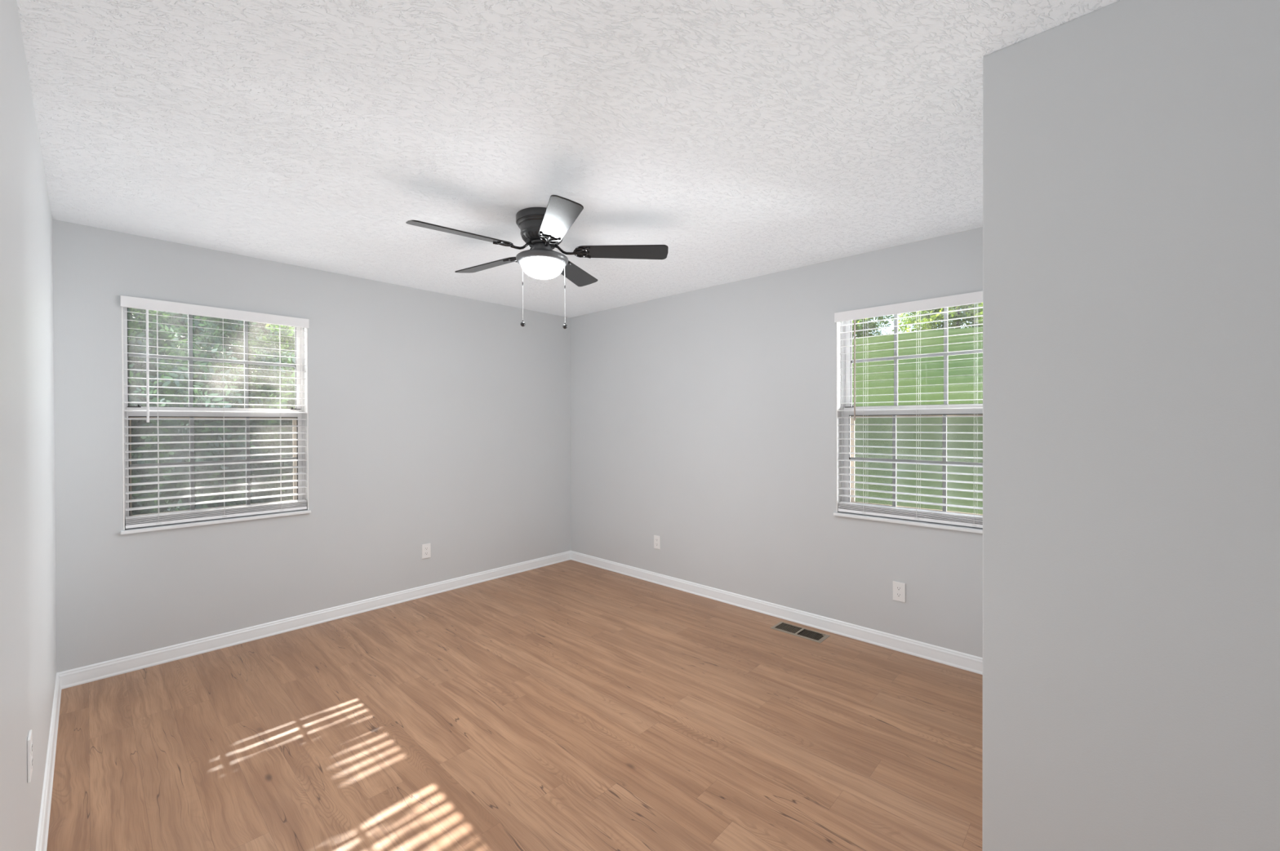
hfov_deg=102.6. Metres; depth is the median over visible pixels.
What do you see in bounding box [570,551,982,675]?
baseboard
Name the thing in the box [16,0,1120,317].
ceiling
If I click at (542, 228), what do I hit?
ceiling fan
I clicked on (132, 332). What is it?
tree
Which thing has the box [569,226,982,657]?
wall
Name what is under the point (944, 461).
grille
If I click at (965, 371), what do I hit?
lawn
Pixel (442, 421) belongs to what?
wall
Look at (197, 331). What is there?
tree
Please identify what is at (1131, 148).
wall
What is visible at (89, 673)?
baseboard
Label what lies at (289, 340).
shrub
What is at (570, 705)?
floor
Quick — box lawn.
[131,326,982,514]
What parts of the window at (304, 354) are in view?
sash, sash, sill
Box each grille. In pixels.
[128,314,295,408]
[129,417,297,510]
[849,415,982,511]
[851,307,982,405]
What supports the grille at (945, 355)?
attached to the window at (847, 380)
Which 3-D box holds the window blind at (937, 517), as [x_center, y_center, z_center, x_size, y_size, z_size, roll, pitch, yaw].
[1.621,-0.085,3.053,0.900,1.292,0.077,0,0,43]
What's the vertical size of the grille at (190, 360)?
0.582 m
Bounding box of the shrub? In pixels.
[239,324,295,503]
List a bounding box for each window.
[120,306,311,534]
[833,307,982,533]
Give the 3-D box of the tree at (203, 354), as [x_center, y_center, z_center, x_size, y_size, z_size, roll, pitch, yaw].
[-4.976,0.240,6.155,1.426,3.603,1.781,0,0,40]
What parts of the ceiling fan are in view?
fan blade, fan blade, pull chain, lamp shade, fan blade, fan blade, fan blade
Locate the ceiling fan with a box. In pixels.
[405,195,668,328]
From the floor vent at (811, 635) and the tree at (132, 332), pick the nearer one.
the floor vent at (811, 635)
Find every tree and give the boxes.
[128,307,205,515]
[128,310,294,444]
[131,312,295,515]
[852,315,893,337]
[891,302,982,333]
[974,302,982,326]
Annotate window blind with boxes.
[120,295,309,528]
[834,291,982,528]
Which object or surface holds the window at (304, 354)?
in the wall at (442, 421)
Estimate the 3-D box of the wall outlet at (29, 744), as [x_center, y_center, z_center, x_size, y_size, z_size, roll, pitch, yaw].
[-1.650,0.894,1.386,0.070,0.114,0.007,0,0,43]
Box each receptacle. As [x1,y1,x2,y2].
[895,586,902,591]
[895,592,902,597]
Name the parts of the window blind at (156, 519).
ladder cord, rail, ladder cord, ladder cord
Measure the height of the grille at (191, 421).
0.586 m
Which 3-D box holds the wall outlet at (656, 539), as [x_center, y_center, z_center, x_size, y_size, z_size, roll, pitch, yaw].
[0.146,1.001,4.392,0.070,0.114,0.007,0,0,43]
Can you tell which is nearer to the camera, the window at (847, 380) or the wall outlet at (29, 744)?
the wall outlet at (29, 744)
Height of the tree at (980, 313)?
4.236 m
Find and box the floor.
[46,560,982,850]
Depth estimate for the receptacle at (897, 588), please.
3.08 m
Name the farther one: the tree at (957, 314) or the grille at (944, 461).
the tree at (957, 314)
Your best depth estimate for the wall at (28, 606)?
1.34 m
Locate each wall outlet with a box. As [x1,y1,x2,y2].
[26,729,32,783]
[422,543,431,559]
[653,535,660,549]
[893,581,905,602]
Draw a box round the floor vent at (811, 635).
[770,622,829,643]
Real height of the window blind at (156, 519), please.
1.292 m
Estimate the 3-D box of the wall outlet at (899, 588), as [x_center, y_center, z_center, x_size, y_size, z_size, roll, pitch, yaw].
[1.560,1.001,3.085,0.070,0.114,0.007,0,0,43]
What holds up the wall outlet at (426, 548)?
attached to the wall at (442, 421)
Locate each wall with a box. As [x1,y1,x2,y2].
[0,0,56,850]
[52,219,570,673]
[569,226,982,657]
[982,0,1279,850]
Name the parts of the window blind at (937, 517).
ladder cord, rail, ladder cord, ladder cord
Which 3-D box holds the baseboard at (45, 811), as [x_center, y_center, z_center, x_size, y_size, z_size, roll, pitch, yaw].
[-0.915,1.334,0.717,5.750,0.087,0.018,0,0,43]
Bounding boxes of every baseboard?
[35,673,61,850]
[57,551,570,689]
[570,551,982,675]
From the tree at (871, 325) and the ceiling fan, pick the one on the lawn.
the tree at (871, 325)
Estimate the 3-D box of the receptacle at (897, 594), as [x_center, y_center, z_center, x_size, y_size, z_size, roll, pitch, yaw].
[1.558,1.021,3.083,0.034,0.027,0.001,0,0,43]
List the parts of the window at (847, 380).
frame, sill, sash, sash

